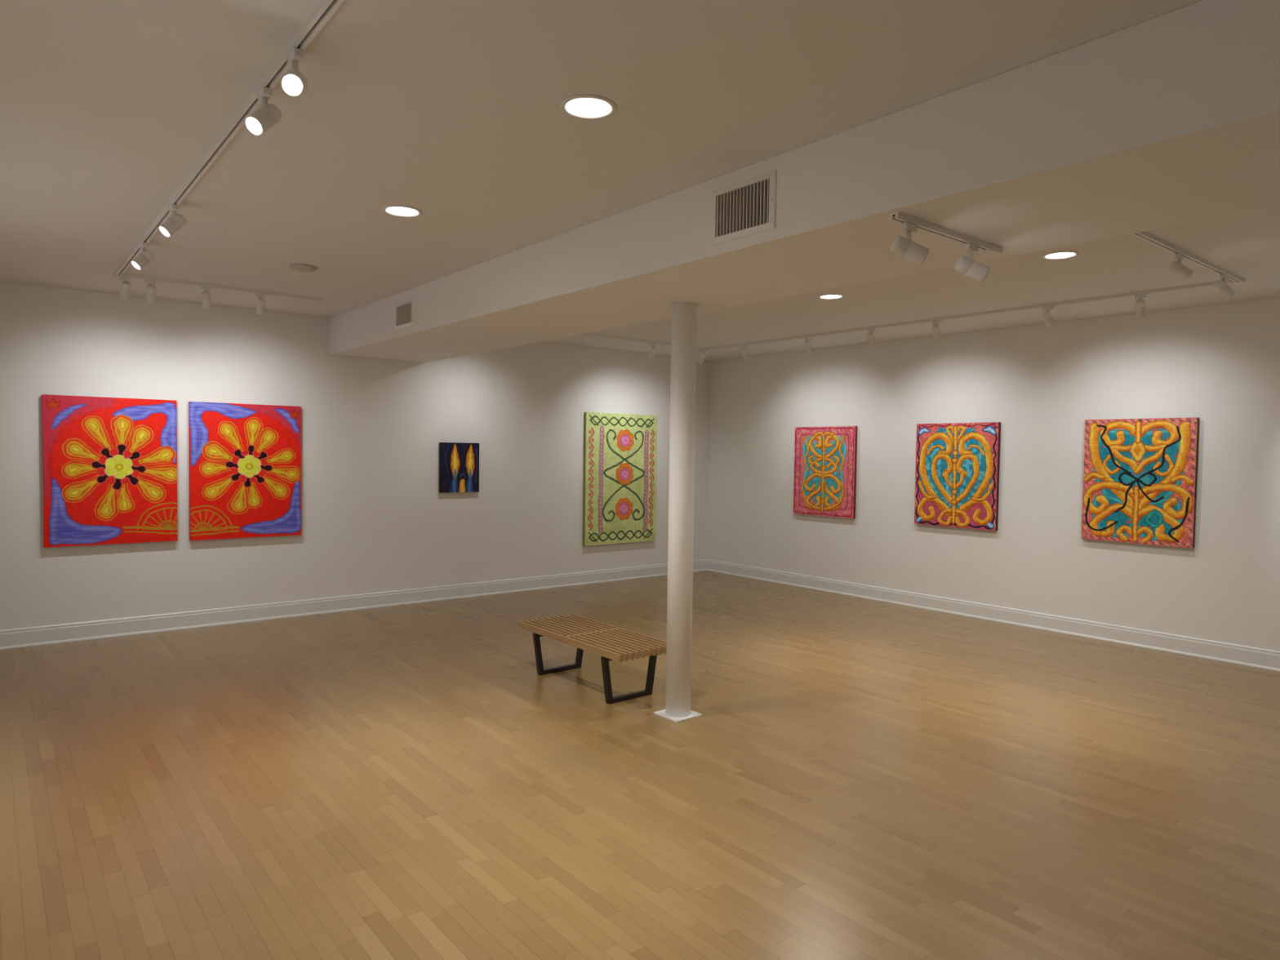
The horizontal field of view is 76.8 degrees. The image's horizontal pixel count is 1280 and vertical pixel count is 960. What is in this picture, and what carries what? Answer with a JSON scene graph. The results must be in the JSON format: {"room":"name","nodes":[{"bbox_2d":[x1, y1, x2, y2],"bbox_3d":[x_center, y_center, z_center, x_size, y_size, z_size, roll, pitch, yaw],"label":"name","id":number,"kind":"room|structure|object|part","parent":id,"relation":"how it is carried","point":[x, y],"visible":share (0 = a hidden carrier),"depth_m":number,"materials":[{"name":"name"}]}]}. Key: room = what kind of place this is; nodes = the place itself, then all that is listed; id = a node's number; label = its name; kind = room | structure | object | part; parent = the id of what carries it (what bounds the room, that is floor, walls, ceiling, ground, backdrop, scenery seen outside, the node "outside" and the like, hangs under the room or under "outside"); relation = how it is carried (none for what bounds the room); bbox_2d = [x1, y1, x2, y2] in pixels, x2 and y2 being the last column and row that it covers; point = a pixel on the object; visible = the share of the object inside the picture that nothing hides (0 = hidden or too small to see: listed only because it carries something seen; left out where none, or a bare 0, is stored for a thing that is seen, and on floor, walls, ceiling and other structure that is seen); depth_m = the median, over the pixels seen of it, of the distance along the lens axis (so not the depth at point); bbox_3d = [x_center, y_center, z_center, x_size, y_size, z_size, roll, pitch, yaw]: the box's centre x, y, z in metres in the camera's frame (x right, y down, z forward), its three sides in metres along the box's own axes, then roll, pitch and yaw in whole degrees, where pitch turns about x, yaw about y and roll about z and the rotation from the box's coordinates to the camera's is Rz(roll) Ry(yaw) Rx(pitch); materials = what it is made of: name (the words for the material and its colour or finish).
{"room":"museum","nodes":[
{"label":"museum","id":0,"kind":"room"},
{"bbox_2d":[0,280,711,630],"bbox_3d":[-2.293,-0.145,8.477,8.505,2.845,0.150,-1,3,-39],"label":"wall","id":1,"kind":"structure","parent":0,"point":[375,517],"depth_m":7.81,"materials":[{"name":"paint"}]},
{"bbox_2d":[41,394,177,547],"bbox_3d":[-4.363,-0.075,6.680,0.930,1.210,0.040,-1,3,-39],"label":"painting","id":2,"kind":"object","parent":1,"relation":"attached to","point":[109,464],"visible":1,"depth_m":6.65,"materials":[{"name":"fabric"}]},
{"bbox_2d":[188,401,301,540],"bbox_3d":[-3.566,-0.082,7.326,0.930,1.210,0.040,-1,3,-39],"label":"painting","id":3,"kind":"object","parent":1,"relation":"attached to","point":[245,460],"visible":1,"depth_m":7.29,"materials":[{"name":"fabric"}]},
{"bbox_2d":[0,559,707,649],"bbox_3d":[-2.255,1.205,8.453,8.205,0.150,0.030,-1,3,-39],"label":"baseboard","id":4,"kind":"structure","parent":1,"relation":"attached to","point":[20,637],"depth_m":7.65,"materials":[{"name":"paint"}]},
{"bbox_2d":[439,442,479,493],"bbox_3d":[-1.933,-0.133,8.646,0.447,0.530,0.040,-1,3,-39],"label":"painting","id":5,"kind":"object","parent":1,"relation":"attached to","point":[459,462],"visible":1,"depth_m":8.62,"materials":[{"name":"fabric"}]},
{"bbox_2d":[582,412,657,546],"bbox_3d":[-0.234,-0.016,10.028,1.105,1.605,0.040,-1,3,-39],"label":"painting","id":6,"kind":"object","parent":1,"relation":"attached to","point":[620,450],"visible":1,"depth_m":9.98,"materials":[{"name":"fabric"}]},
{"bbox_2d":[328,0,1279,363],"bbox_3d":[0.395,-1.215,4.357,0.978,0.350,9.555,-1,3,-39],"label":"beam","id":7,"kind":"structure","parent":1,"relation":"attached to","point":[1172,118],"depth_m":2.96,"materials":[{"name":"paint"}]},
{"bbox_2d":[395,297,414,330],"bbox_3d":[-1.849,-1.299,6.337,0.015,0.210,0.360,-1,3,-39],"label":"air vent","id":8,"kind":"object","parent":7,"relation":"attached to","point":[405,311],"visible":1,"depth_m":6.31,"materials":[{"name":"metal"}]},
{"bbox_2d":[711,169,777,245],"bbox_3d":[0.445,-1.177,3.507,0.015,0.245,0.380,-1,3,-39],"label":"air vent","id":9,"kind":"object","parent":7,"relation":"attached to","point":[748,207],"visible":1,"depth_m":3.49,"materials":[{"name":"metal"}]},
{"bbox_2d":[889,212,1002,255],"bbox_3d":[1.233,-0.975,3.217,0.765,0.028,0.048,-1,3,-39],"label":"track","id":10,"kind":"object","parent":7,"relation":"attached to","point":[988,248],"visible":1,"depth_m":3.19,"materials":[{"name":"white metal"}]},
{"bbox_2d":[890,222,928,265],"bbox_3d":[1.017,-0.887,3.044,0.139,0.153,0.070,1,2,-1],"label":"track light","id":11,"kind":"object","parent":10,"relation":"hanging from","point":[905,247],"visible":1,"depth_m":3.02,"materials":[{"name":"white metal"}]},
{"bbox_3d":[1.012,-0.916,3.041,0.024,0.044,0.024,-1,3,-39],"label":"stem","id":12,"kind":"part","parent":11,"relation":"part of","materials":[{"name":"white metal"}]},
{"bbox_2d":[954,242,990,282],"bbox_3d":[1.367,-0.892,3.324,0.139,0.154,0.070,1,2,-3],"label":"track light","id":13,"kind":"object","parent":10,"relation":"hanging from","point":[967,266],"visible":1,"depth_m":3.30,"materials":[{"name":"white metal"}]},
{"bbox_3d":[1.362,-0.921,3.324,0.024,0.044,0.024,-1,3,-39],"label":"stem","id":14,"kind":"part","parent":13,"relation":"part of","materials":[{"name":"white metal"}]},
{"bbox_2d":[0,570,1279,959],"bbox_3d":[0.739,1.498,4.759,8.505,0.100,9.855,-1,3,-39],"label":"floor","id":15,"kind":"structure","parent":0,"point":[856,778],"depth_m":3.82,"materials":[{"name":"brown wood"}]},
{"bbox_2d":[517,613,666,704],"bbox_3d":[-0.325,1.226,5.556,0.470,0.360,1.220,-1,3,-39],"label":"bench","id":16,"kind":"object","parent":15,"relation":"on","point":[611,642],"visible":0.96,"depth_m":5.40,"materials":[{"name":"brown wood"}]},
{"bbox_3d":[-0.323,1.069,5.550,0.470,0.045,1.220,-1,3,-39],"label":"seat","id":17,"kind":"part","parent":16,"relation":"part of","materials":[{"name":"brown wood"}]},
{"bbox_2d":[653,301,702,722],"bbox_3d":[0.250,0.188,4.892,0.210,2.495,0.210,-1,3,-39],"label":"column","id":18,"kind":"structure","parent":15,"relation":"on","point":[684,313],"depth_m":4.83,"materials":[{"name":"paint"}]},
{"bbox_3d":[0.232,1.428,4.935,0.210,0.014,0.210,-1,3,-39],"label":"plate","id":19,"kind":"part","parent":18,"relation":"part of","materials":[{"name":"paint"}]},
{"bbox_2d":[0,0,1279,361],"bbox_3d":[0.780,-1.445,4.658,8.505,0.100,9.855,-1,3,-39],"label":"ceiling","id":20,"kind":"structure","parent":0,"point":[450,111],"depth_m":3.18,"materials":[{"name":"paint"}]},
{"bbox_2d":[113,0,344,302],"bbox_3d":[-1.418,-1.391,4.067,1.477,0.028,5.799,-1,3,-39],"label":"track","id":21,"kind":"object","parent":20,"relation":"attached to","point":[325,10],"visible":1,"depth_m":3.20,"materials":[{"name":"white metal"}]},
{"bbox_2d":[118,276,131,300],"bbox_3d":[-3.754,-1.393,5.884,0.073,0.169,0.119,-1,3,-39],"label":"track light","id":22,"kind":"object","parent":21,"relation":"attached to","point":[125,287],"visible":1,"depth_m":5.86,"materials":[{"name":"white metal"}]},
{"bbox_2d":[130,242,155,270],"bbox_3d":[-3.010,-1.350,4.890,0.075,0.166,0.130,2,3,40],"label":"track light","id":23,"kind":"object","parent":21,"relation":"attached to","point":[146,256],"visible":1,"depth_m":4.87,"materials":[{"name":"white metal"}]},
{"bbox_2d":[144,279,156,303],"bbox_3d":[-3.629,-1.395,5.985,0.072,0.169,0.120,-1,3,-39],"label":"track light","id":24,"kind":"object","parent":21,"relation":"attached to","point":[150,293],"visible":1,"depth_m":5.96,"materials":[{"name":"white metal"}]},
{"bbox_2d":[158,204,186,237],"bbox_3d":[-2.381,-1.315,4.114,0.075,0.166,0.130,2,3,40],"label":"track light","id":25,"kind":"object","parent":21,"relation":"attached to","point":[170,227],"visible":1,"depth_m":4.10,"materials":[{"name":"white metal"}]},
{"bbox_3d":[-2.377,-1.350,4.117,0.024,0.044,0.024,-1,3,-39],"label":"stem","id":26,"kind":"part","parent":25,"relation":"part of","materials":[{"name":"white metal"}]},
{"bbox_2d":[200,286,212,309],"bbox_3d":[-3.340,-1.399,6.219,0.074,0.169,0.122,0,2,-12],"label":"track light","id":27,"kind":"object","parent":21,"relation":"attached to","point":[206,296],"visible":1,"depth_m":6.20,"materials":[{"name":"white metal"}]},
{"bbox_3d":[-3.211,-1.496,6.313,1.434,0.022,0.036,-1,3,-39],"label":"track rail","id":28,"kind":"part","parent":21,"relation":"part of","materials":[{"name":"white metal"}]},
{"bbox_2d":[255,293,266,315],"bbox_3d":[-3.038,-1.403,6.464,0.075,0.169,0.119,-1,3,-39],"label":"track light","id":29,"kind":"object","parent":21,"relation":"attached to","point":[260,302],"visible":1,"depth_m":6.44,"materials":[{"name":"white metal"}]},
{"bbox_2d":[244,86,281,136],"bbox_3d":[-1.291,-1.254,2.769,0.073,0.165,0.133,1,2,17],"label":"track light","id":30,"kind":"object","parent":21,"relation":"attached to","point":[264,118],"visible":1,"depth_m":2.75,"materials":[{"name":"white metal"}]},
{"bbox_3d":[-1.289,-1.289,2.773,0.024,0.044,0.024,-1,3,-39],"label":"stem","id":31,"kind":"part","parent":30,"relation":"part of","materials":[{"name":"white metal"}]},
{"bbox_2d":[280,47,307,97],"bbox_3d":[-1.069,-1.246,2.497,0.070,0.156,0.139,0,2,-17],"label":"track light","id":32,"kind":"object","parent":21,"relation":"attached to","point":[294,83],"visible":1,"depth_m":2.46,"materials":[{"name":"white metal"}]},
{"bbox_3d":[-1.069,-1.276,2.502,0.024,0.044,0.024,-1,3,-39],"label":"stem","id":33,"kind":"part","parent":32,"relation":"part of","materials":[{"name":"white metal"}]},
{"bbox_2d":[288,263,316,272],"bbox_3d":[-2.322,-1.457,5.561,0.176,0.024,0.176,-1,3,-39],"label":"smoke detector","id":34,"kind":"object","parent":20,"relation":"attached to","point":[296,267],"visible":1,"depth_m":5.51,"materials":[{"name":"plastic"}]},
{"bbox_2d":[382,204,422,217],"bbox_3d":[-1.243,-1.404,4.222,0.204,0.007,0.204,-1,3,-39],"label":"recessed light","id":35,"kind":"object","parent":20,"relation":"in","point":[401,211],"visible":1,"depth_m":4.22,"materials":[{"name":"glass"}]},
{"bbox_2d":[560,94,616,119],"bbox_3d":[-0.186,-1.345,2.917,0.204,0.007,0.204,-1,3,-39],"label":"recessed light","id":36,"kind":"object","parent":20,"relation":"in","point":[589,107],"visible":1,"depth_m":2.91,"materials":[{"name":"glass"}]},
{"bbox_2d":[817,293,844,299],"bbox_3d":[1.500,-1.439,6.340,0.204,0.007,0.204,-1,3,-39],"label":"recessed light","id":37,"kind":"object","parent":20,"relation":"in","point":[827,296],"visible":1,"depth_m":6.34,"materials":[{"name":"glass"}]},
{"bbox_2d":[582,231,1244,351],"bbox_3d":[1.326,-1.442,6.654,2.964,0.028,5.301,-1,3,-39],"label":"track","id":38,"kind":"object","parent":20,"relation":"attached to","point":[1233,278],"visible":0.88,"depth_m":6.34,"materials":[{"name":"white metal"}]},
{"bbox_3d":[-0.343,-1.537,8.679,2.921,0.022,0.036,-1,3,-39],"label":"track rail","id":39,"kind":"part","parent":38,"relation":"part of","materials":[{"name":"white metal"}]},
{"bbox_2d":[648,342,655,358],"bbox_3d":[0.135,-1.449,9.077,0.075,0.169,0.119,0,2,-28],"label":"track light","id":40,"kind":"object","parent":38,"relation":"attached to","point":[652,349],"visible":1,"depth_m":9.05,"materials":[{"name":"white metal"}]},
{"bbox_2d":[697,349,706,364],"bbox_3d":[0.731,-1.457,9.559,0.120,0.169,0.075,2,2,26],"label":"track light","id":41,"kind":"object","parent":38,"relation":"attached to","point":[703,355],"visible":1,"depth_m":9.54,"materials":[{"name":"white metal"}]},
{"bbox_2d":[740,345,750,360],"bbox_3d":[1.194,-1.436,9.141,0.121,0.169,0.075,0,2,-14],"label":"track light","id":42,"kind":"object","parent":38,"relation":"attached to","point":[744,352],"visible":1,"depth_m":9.12,"materials":[{"name":"white metal"}]},
{"bbox_2d":[804,337,812,354],"bbox_3d":[1.757,-1.405,8.445,0.074,0.169,0.121,2,2,24],"label":"track light","id":43,"kind":"object","parent":38,"relation":"attached to","point":[806,344],"visible":1,"depth_m":8.42,"materials":[{"name":"white metal"}]},
{"bbox_2d":[866,328,877,346],"bbox_3d":[2.251,-1.377,7.837,0.120,0.169,0.075,0,2,-17],"label":"track light","id":44,"kind":"object","parent":38,"relation":"attached to","point":[871,340],"visible":1,"depth_m":7.81,"materials":[{"name":"white metal"}]},
{"bbox_2d":[932,320,941,339],"bbox_3d":[2.682,-1.352,7.305,0.119,0.169,0.081,-1,3,-39],"label":"track light","id":45,"kind":"object","parent":38,"relation":"attached to","point":[935,328],"visible":1,"depth_m":7.28,"materials":[{"name":"white metal"}]},
{"bbox_3d":[2.453,-1.461,7.578,0.036,0.022,5.271,-1,3,-39],"label":"track rail","id":46,"kind":"part","parent":38,"relation":"part of","materials":[{"name":"white metal"}]},
{"bbox_2d":[1041,306,1055,328],"bbox_3d":[3.307,-1.317,6.533,0.120,0.169,0.075,0,2,-28],"label":"track light","id":47,"kind":"object","parent":38,"relation":"attached to","point":[1049,321],"visible":1,"depth_m":6.51,"materials":[{"name":"white metal"}]},
{"bbox_2d":[1134,293,1146,317],"bbox_3d":[3.726,-1.294,6.016,0.119,0.169,0.080,-1,3,-39],"label":"track light","id":48,"kind":"object","parent":38,"relation":"attached to","point":[1140,304],"visible":1,"depth_m":5.99,"materials":[{"name":"white metal"}]},
{"bbox_2d":[1166,253,1193,280],"bbox_3d":[3.214,-1.264,4.804,0.138,0.159,0.069,1,2,7],"label":"track light","id":49,"kind":"object","parent":38,"relation":"attached to","point":[1182,272],"visible":1,"depth_m":4.78,"materials":[{"name":"white metal"}]},
{"bbox_3d":[3.209,-1.296,4.803,0.024,0.044,0.024,-1,3,-39],"label":"stem","id":50,"kind":"part","parent":49,"relation":"part of","materials":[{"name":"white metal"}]},
{"bbox_3d":[3.039,-1.353,4.663,2.721,0.022,0.036,-1,3,-39],"label":"track rail","id":51,"kind":"part","parent":38,"relation":"part of","materials":[{"name":"white metal"}]},
{"bbox_2d":[1213,273,1235,300],"bbox_3d":[3.851,-1.270,5.320,0.133,0.165,0.070,1,2,-8],"label":"track light","id":52,"kind":"object","parent":38,"relation":"attached to","point":[1223,289],"visible":1,"depth_m":5.30,"materials":[{"name":"white metal"}]},
{"bbox_2d":[1041,250,1079,259],"bbox_3d":[2.576,-1.376,4.948,0.204,0.007,0.204,-1,3,-39],"label":"recessed light","id":53,"kind":"object","parent":20,"relation":"in","point":[1064,254],"visible":1,"depth_m":4.94,"materials":[{"name":"glass"}]},
{"bbox_2d":[707,297,1279,651],"bbox_3d":[4.053,-0.016,7.279,0.150,2.845,9.705,-1,3,-39],"label":"wall","id":54,"kind":"structure","parent":0,"point":[1219,365],"depth_m":7.58,"materials":[{"name":"paint"}]},
{"bbox_2d":[793,426,857,518],"bbox_3d":[2.159,-0.102,9.465,0.040,1.045,0.875,-1,3,-39],"label":"painting","id":55,"kind":"object","parent":54,"relation":"attached to","point":[825,458],"visible":1,"depth_m":9.42,"materials":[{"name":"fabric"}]},
{"bbox_2d":[914,422,1000,530],"bbox_3d":[3.199,-0.048,8.182,0.040,1.055,0.885,-1,3,-39],"label":"painting","id":56,"kind":"object","parent":54,"relation":"attached to","point":[957,473],"visible":1,"depth_m":8.14,"materials":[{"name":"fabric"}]},
{"bbox_2d":[706,559,1279,671],"bbox_3d":[3.917,1.329,7.327,0.030,0.150,9.555,-1,3,-39],"label":"baseboard","id":57,"kind":"structure","parent":54,"relation":"attached to","point":[1246,655],"depth_m":7.59,"materials":[{"name":"paint"}]},
{"bbox_2d":[1080,417,1199,548],"bbox_3d":[4.245,0.009,6.891,0.040,1.062,0.860,-1,3,-39],"label":"painting","id":58,"kind":"object","parent":54,"relation":"attached to","point":[1140,486],"visible":1,"depth_m":6.85,"materials":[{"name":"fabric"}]}
]}

